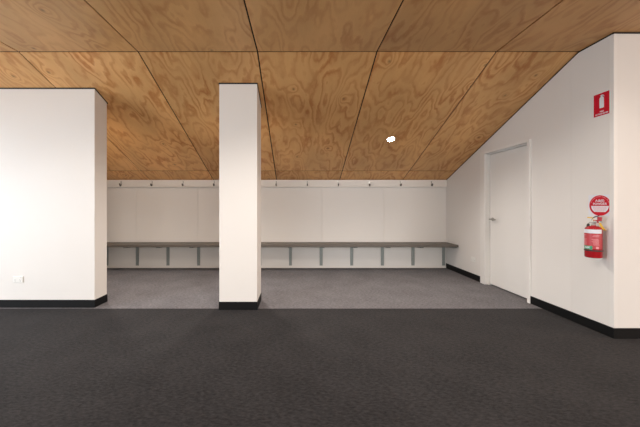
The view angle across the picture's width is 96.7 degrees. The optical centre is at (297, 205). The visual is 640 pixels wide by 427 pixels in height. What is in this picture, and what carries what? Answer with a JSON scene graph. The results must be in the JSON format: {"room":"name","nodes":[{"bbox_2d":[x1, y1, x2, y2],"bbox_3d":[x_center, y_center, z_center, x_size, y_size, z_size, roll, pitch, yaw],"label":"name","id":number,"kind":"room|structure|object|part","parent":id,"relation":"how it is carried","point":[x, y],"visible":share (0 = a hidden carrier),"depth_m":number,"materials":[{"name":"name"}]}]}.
{"room":"changing room","nodes":[
{"label":"changing room","id":0,"kind":"room"},
{"bbox_2d":[0,89,106,299],"bbox_3d":[-3.783,-0.086,3.409,2.835,2.544,0.213,0,0,0],"label":"wall","id":1,"kind":"structure","parent":0,"point":[53,142],"depth_m":3.30,"materials":[{"name":"white paint"}]},
{"bbox_2d":[13,276,22,282],"bbox_3d":[-3.249,0.857,3.296,0.116,0.075,0.012,0,0,0],"label":"power outlet","id":2,"kind":"object","parent":1,"relation":"attached to","point":[16,279],"visible":1,"depth_m":3.29,"materials":[{"name":"white plastic"}]},
{"bbox_2d":[0,294,107,307],"bbox_3d":[-3.783,1.140,3.409,2.845,0.092,0.223,0,0,0],"label":"baseboard","id":3,"kind":"structure","parent":1,"relation":"attached to","point":[3,303],"depth_m":3.30,"materials":[{"name":"black plastic"}]},
{"bbox_2d":[0,83,261,107],"bbox_3d":[-2.830,-1.320,3.407,4.740,0.162,0.356,0,0,0],"label":"trim","id":4,"kind":"structure","parent":1,"relation":"attached to","point":[219,83],"depth_m":3.30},
{"bbox_2d":[219,84,260,301],"bbox_3d":[-0.681,-0.100,3.405,0.432,2.571,0.340,0,0,0],"label":"wall pillar","id":5,"kind":"structure","parent":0,"point":[239,104],"depth_m":3.23,"materials":[{"name":"white paint"}]},
{"bbox_2d":[219,294,260,309],"bbox_3d":[-0.681,1.140,3.405,0.442,0.092,0.350,0,0,0],"label":"baseboard","id":6,"kind":"structure","parent":5,"relation":"attached to","point":[222,305],"depth_m":3.23,"materials":[{"name":"black plastic"}]},
{"bbox_2d":[107,187,445,265],"bbox_3d":[-1.228,0.361,5.485,8.345,1.850,0.150,0,0,0],"label":"wall","id":7,"kind":"structure","parent":0,"point":[134,214],"depth_m":5.41,"materials":[{"name":"white paint"}]},
{"bbox_2d":[107,266,445,267],"bbox_3d":[-1.188,1.168,5.407,8.025,0.036,0.009,0,0,0],"label":"baseboard","id":8,"kind":"structure","parent":7,"relation":"attached to","point":[107,266],"depth_m":5.40,"materials":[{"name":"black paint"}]},
{"bbox_2d":[107,180,446,186],"bbox_3d":[-1.183,-0.421,5.364,8.013,0.137,0.092,0,0,0],"label":"coat rack","id":9,"kind":"object","parent":7,"relation":"attached to","point":[110,183],"visible":0.74,"depth_m":5.38,"materials":[{"name":"white paint"}]},
{"bbox_2d":[107,242,457,265],"bbox_3d":[-1.184,0.914,5.200,8.012,0.447,0.417,0,0,0],"label":"bench","id":10,"kind":"object","parent":7,"relation":"attached to","point":[137,245],"visible":0.67,"depth_m":5.19,"materials":[{"name":"grey laminate"}]},
{"bbox_2d":[0,0,639,179],"bbox_3d":[1.000,-1.040,1.005,12.800,1.241,9.210,0,0,0],"label":"ceiling","id":11,"kind":"structure","parent":0,"point":[336,79],"depth_m":3.01,"materials":[{"name":"brown wood"}]},
{"bbox_2d":[387,137,395,141],"bbox_3d":[1.381,-0.991,4.217,0.128,0.061,0.118,0,0,0],"label":"recessed light","id":12,"kind":"object","parent":11,"relation":"in","point":[390,139],"visible":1,"depth_m":4.22,"materials":[{"name":"white paint"}]},
{"bbox_2d":[0,268,639,426],"bbox_3d":[1.000,1.235,1.005,12.800,0.102,9.210,0,0,0],"label":"floor","id":13,"kind":"structure","parent":0,"point":[59,367],"depth_m":2.20,"materials":[{"name":"grey carpet"}]},
{"bbox_2d":[446,34,626,327],"bbox_3d":[2.885,-0.180,4.025,0.120,2.733,2.970,0,0,0],"label":"wall","id":14,"kind":"structure","parent":0,"point":[570,147],"depth_m":2.96,"materials":[{"name":"white paint"}]},
{"bbox_2d":[446,263,479,281],"bbox_3d":[2.822,1.140,4.891,0.015,0.092,1.037,0,0,0],"label":"baseboard","id":15,"kind":"structure","parent":14,"relation":"attached to","point":[448,266],"depth_m":4.83,"materials":[{"name":"black plastic"}]},
{"bbox_2d":[480,138,530,302],"bbox_3d":[2.875,0.185,3.907,0.140,2.001,0.934,0,0,0],"label":"door","id":16,"kind":"structure","parent":14,"relation":"in","point":[505,171],"depth_m":3.92,"materials":[{"name":"white paint"}]},
{"bbox_2d":[530,296,615,338],"bbox_3d":[2.822,1.140,2.987,0.015,0.092,0.914,0,0,0],"label":"baseboard","id":17,"kind":"structure","parent":14,"relation":"attached to","point":[599,327],"depth_m":2.87,"materials":[{"name":"black plastic"}]},
{"bbox_2d":[584,215,605,257],"bbox_3d":[2.748,0.284,2.633,0.139,0.392,0.126,0,0,26],"label":"fire extinguisher","id":18,"kind":"object","parent":14,"relation":"attached to","point":[593,234],"visible":1,"depth_m":2.60,"materials":[{"name":"red metal"}]},
{"bbox_2d":[588,194,608,215],"bbox_3d":[2.824,-0.002,2.657,0.003,0.200,0.208,0,0,0],"label":"sign","id":19,"kind":"object","parent":14,"relation":"attached to","point":[597,204],"visible":1,"depth_m":2.67,"materials":[{"name":"white plastic"}]},
{"bbox_3d":[2.823,0.030,2.657,0.001,0.056,0.156,0,0,0],"label":"white panel","id":20,"kind":"part","parent":19,"relation":"part of","materials":[{"name":"plastic"}]},
{"bbox_2d":[593,90,608,117],"bbox_3d":[2.824,-0.944,2.640,0.002,0.214,0.148,0,0,0],"label":"sign","id":21,"kind":"object","parent":14,"relation":"attached to","point":[601,100],"visible":1,"depth_m":2.64,"materials":[{"name":"red plastic"}]},
{"bbox_2d":[609,34,616,327],"bbox_3d":[2.839,-0.222,2.556,0.032,2.631,0.038,0,0,0],"label":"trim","id":22,"kind":"structure","parent":14,"relation":"attached to","point":[613,38],"depth_m":2.54,"materials":[{"name":"white paint"}]},
{"bbox_2d":[627,34,639,327],"bbox_3d":[5.172,-0.180,2.600,4.456,2.733,0.120,0,0,0],"label":"wall","id":23,"kind":"structure","parent":0,"point":[633,40],"depth_m":2.54,"materials":[{"name":"white paint"}]},
{"bbox_2d":[453,32,639,173],"bbox_3d":[5.011,-1.017,3.974,4.377,1.072,2.872,0,0,0],"label":"trim","id":24,"kind":"structure","parent":23,"relation":"attached to","point":[613,32],"depth_m":2.96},
{"bbox_2d":[615,328,639,338],"bbox_3d":[5.015,1.140,2.538,4.370,0.092,0.015,0,0,0],"label":"baseboard","id":25,"kind":"structure","parent":23,"relation":"attached to","point":[621,333],"depth_m":2.53,"materials":[{"name":"black plastic"}]}
]}

